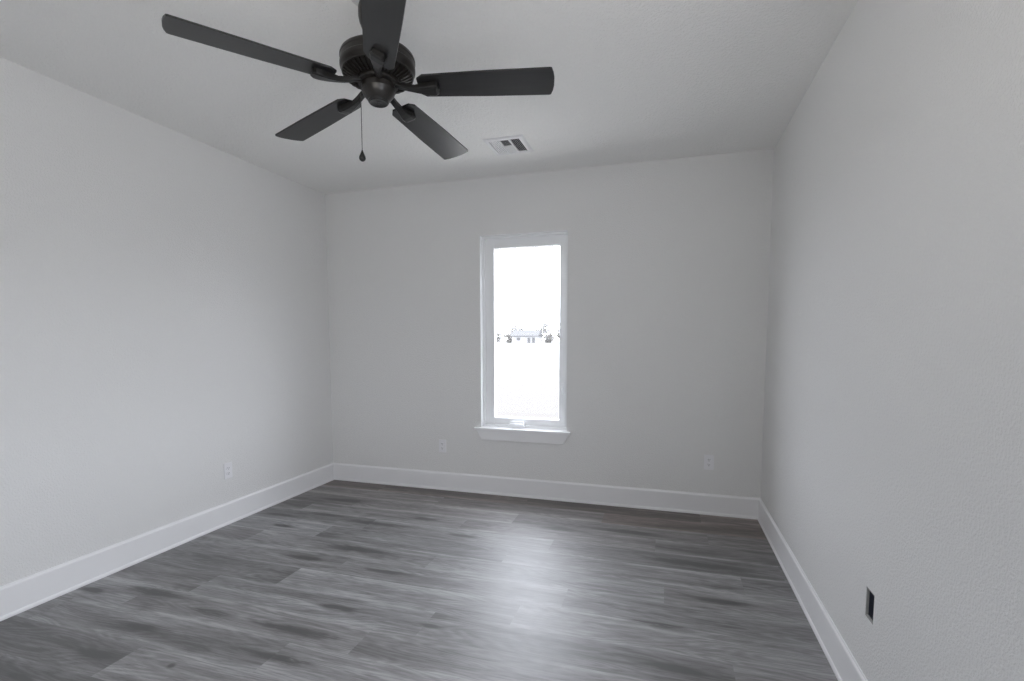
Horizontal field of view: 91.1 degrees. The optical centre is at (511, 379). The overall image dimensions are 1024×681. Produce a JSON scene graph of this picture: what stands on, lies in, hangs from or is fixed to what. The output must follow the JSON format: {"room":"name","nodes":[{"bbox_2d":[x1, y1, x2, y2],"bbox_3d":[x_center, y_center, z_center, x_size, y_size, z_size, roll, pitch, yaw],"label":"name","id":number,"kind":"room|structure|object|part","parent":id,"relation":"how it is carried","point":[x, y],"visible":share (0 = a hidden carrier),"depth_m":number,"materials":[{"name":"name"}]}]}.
{"room":"empty bedroom","nodes":[
{"label":"empty bedroom","id":0,"kind":"room"},
{"bbox_2d":[0,57,332,586],"bbox_3d":[-2.502,-0.205,2.676,0.140,3.040,4.600,1,5,17],"label":"wall","id":1,"kind":"structure","parent":0,"point":[164,305],"depth_m":3.08,"materials":[{"name":"white paint"}]},
{"bbox_2d":[0,463,333,620],"bbox_3d":[-2.427,1.081,2.747,0.019,0.164,4.581,1,5,17],"label":"baseboard","id":2,"kind":"structure","parent":1,"relation":"attached to","point":[19,596],"depth_m":3.11,"materials":[{"name":"wood"}]},
{"bbox_2d":[224,462,232,479],"bbox_3d":[-2.117,0.681,3.746,0.009,0.118,0.072,1,5,17],"label":"wall outlet","id":3,"kind":"object","parent":1,"relation":"attached to","point":[227,466],"visible":1,"depth_m":3.74,"materials":[{"name":"white plastic"}]},
{"bbox_2d":[0,480,837,680],"bbox_3d":[-0.608,1.278,2.212,3.819,0.150,4.600,1,5,17],"label":"floor","id":4,"kind":"structure","parent":0,"point":[335,580],"depth_m":2.64,"materials":[{"name":"grey wood"}]},
{"bbox_2d":[0,0,857,193],"bbox_3d":[-0.613,-1.602,1.980,3.819,0.150,4.600,1,5,17],"label":"ceiling","id":5,"kind":"structure","parent":0,"point":[635,81],"depth_m":2.58,"materials":[{"name":"white paint"}]},
{"bbox_2d":[162,0,553,161],"bbox_3d":[-0.518,-1.208,2.057,1.370,0.649,1.322,1,5,17],"label":"ceiling fan","id":6,"kind":"object","parent":5,"relation":"hanging from","point":[374,62],"visible":1,"depth_m":1.95,"materials":[{"name":"black metal"}]},
{"bbox_3d":[-0.908,-1.162,1.775,0.542,0.007,0.144,-2,11,-33],"label":"blade","id":7,"kind":"part","parent":6,"relation":"part of","materials":[{"name":"black wood"}]},
{"bbox_3d":[-0.885,-1.176,2.290,0.541,0.007,0.144,1,11,39],"label":"blade","id":8,"kind":"part","parent":6,"relation":"part of","materials":[{"name":"black wood"}]},
{"bbox_3d":[-0.542,-1.518,1.988,0.210,0.020,0.210,1,5,17],"label":"ceiling plate","id":9,"kind":"part","parent":6,"relation":"part of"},
{"bbox_3d":[-0.604,-1.032,2.015,0.003,0.217,0.003,1,5,17],"label":"pull chain","id":10,"kind":"part","parent":6,"relation":"part of","materials":[{"name":"metal"}]},
{"bbox_3d":[-0.413,-1.162,1.597,0.144,0.007,0.542,24,-6,-16],"label":"blade","id":11,"kind":"part","parent":6,"relation":"part of","materials":[{"name":"black wood"}]},
{"bbox_3d":[-0.387,-1.185,2.427,0.144,0.007,0.542,-10,-2,21],"label":"blade","id":12,"kind":"part","parent":6,"relation":"part of","materials":[{"name":"black wood"}]},
{"bbox_3d":[-0.103,-1.176,1.996,0.542,0.007,0.144,-1,-8,3],"label":"blade","id":13,"kind":"part","parent":6,"relation":"part of","materials":[{"name":"black wood"}]},
{"bbox_2d":[482,134,533,155],"bbox_3d":[-0.023,-1.649,3.551,0.288,0.010,0.312,1,5,17],"label":"ceiling vent","id":14,"kind":"object","parent":5,"relation":"in","point":[514,144],"visible":1,"depth_m":3.53,"materials":[{"name":"metal"}]},
{"bbox_2d":[325,149,773,497],"bbox_3d":[0.086,-0.345,4.354,4.099,3.040,0.140,1,5,17],"label":"wall","id":15,"kind":"structure","parent":0,"point":[669,259],"depth_m":4.10,"materials":[{"name":"white paint"}]},
{"bbox_2d":[439,439,445,452],"bbox_3d":[-0.633,0.608,4.575,0.072,0.118,0.009,1,5,17],"label":"wall outlet","id":16,"kind":"object","parent":15,"relation":"attached to","point":[442,443],"visible":1,"depth_m":4.57,"materials":[{"name":"white plastic"}]},
{"bbox_2d":[474,426,570,443],"bbox_3d":[0.088,0.483,4.358,0.857,0.108,0.098,1,5,17],"label":"window sill","id":17,"kind":"structure","parent":15,"relation":"attached to","point":[548,436],"depth_m":4.32,"materials":[{"name":"wood"}]},
{"bbox_2d":[480,230,567,429],"bbox_3d":[0.111,-0.402,4.340,0.768,1.663,0.138,1,5,17],"label":"window","id":18,"kind":"structure","parent":15,"relation":"in","point":[489,244],"depth_m":4.37,"materials":[{"name":"white plastic"}]},
{"bbox_3d":[0.428,0.102,4.277,0.022,0.140,0.006,1,5,17],"label":"lock plate","id":19,"kind":"part","parent":18,"relation":"part of","materials":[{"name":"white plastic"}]},
{"bbox_2d":[333,463,760,519],"bbox_3d":[0.065,0.945,4.381,3.819,0.164,0.019,1,5,17],"label":"baseboard","id":20,"kind":"structure","parent":15,"relation":"attached to","point":[630,497],"depth_m":4.28,"materials":[{"name":"wood"}]},
{"bbox_2d":[704,455,713,469],"bbox_3d":[1.534,0.647,3.910,0.072,0.118,0.009,1,5,17],"label":"wall outlet","id":21,"kind":"object","parent":15,"relation":"attached to","point":[708,459],"visible":1,"depth_m":3.91,"materials":[{"name":"white plastic"}]},
{"bbox_2d":[761,0,1023,680],"bbox_3d":[1.282,-0.119,1.516,0.140,3.040,4.600,1,5,17],"label":"wall","id":22,"kind":"structure","parent":0,"point":[893,448],"depth_m":1.54,"materials":[{"name":"white paint"}]},
{"bbox_2d":[757,499,867,680],"bbox_3d":[1.205,1.164,1.633,0.019,0.164,4.581,1,5,17],"label":"baseboard","id":23,"kind":"structure","parent":22,"relation":"attached to","point":[839,656],"depth_m":2.40,"materials":[{"name":"wood"}]},
{"bbox_2d":[865,587,874,624],"bbox_3d":[1.303,0.803,1.772,0.069,0.108,0.072,1,5,17],"label":"electrical box","id":24,"kind":"object","parent":22,"relation":"attached to","point":[869,612],"visible":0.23,"depth_m":1.81,"materials":[{"name":"grey plastic"}]},
{"label":"outside","id":25,"kind":"structure","parent":0,"visible":0},
{"bbox_2d":[497,340,559,418],"bbox_3d":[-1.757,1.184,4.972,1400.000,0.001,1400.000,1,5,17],"label":"ground","id":26,"kind":"structure","parent":25,"point":[527,373],"depth_m":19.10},
{"bbox_2d":[497,332,505,341],"bbox_3d":[-5.848,-17.877,213.499,6.215,4.991,7.265,1,5,17],"label":"bush","id":27,"kind":"object","parent":26,"relation":"on","point":[498,333],"visible":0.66,"depth_m":212.38,"materials":[{"name":"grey plant"}]},
{"bbox_2d":[503,334,511,342],"bbox_3d":[-1.079,-16.320,201.766,4.766,3.714,5.419,1,5,17],"label":"bush","id":28,"kind":"object","parent":26,"relation":"on","point":[509,340],"visible":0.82,"depth_m":200.09,"materials":[{"name":"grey plant"}]},
{"bbox_2d":[505,326,512,338],"bbox_3d":[-0.632,-20.201,225.428,7.717,7.306,7.864,1,5,17],"label":"tree","id":29,"kind":"object","parent":26,"relation":"on","point":[509,329],"visible":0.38,"depth_m":226.07,"materials":[{"name":"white plant"}]},
{"bbox_2d":[510,322,524,332],"bbox_3d":[2.994,-20.188,213.529,8.047,9.173,7.564,1,5,17],"label":"tree","id":30,"kind":"object","parent":26,"relation":"on","point":[517,327],"visible":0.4,"depth_m":212.27,"materials":[{"name":"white plant"}]},
{"bbox_2d":[511,330,542,342],"bbox_3d":[5.783,-16.515,193.813,11.000,5.000,8.000,1,5,17],"label":"house","id":31,"kind":"structure","parent":26,"relation":"on","point":[518,336],"depth_m":191.12,"materials":[{"name":"white"}]},
{"bbox_2d":[540,322,553,342],"bbox_3d":[14.115,-19.902,211.453,6.348,8.895,7.767,1,5,17],"label":"tree","id":32,"kind":"object","parent":26,"relation":"on","point":[546,325],"visible":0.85,"depth_m":210.83,"materials":[{"name":"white plant"}]},
{"bbox_2d":[543,332,557,342],"bbox_3d":[15.075,-16.379,197.124,5.814,4.599,6.442,1,5,17],"label":"bush","id":33,"kind":"object","parent":26,"relation":"on","point":[548,338],"visible":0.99,"depth_m":196.10,"materials":[{"name":"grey plant"}]}
]}

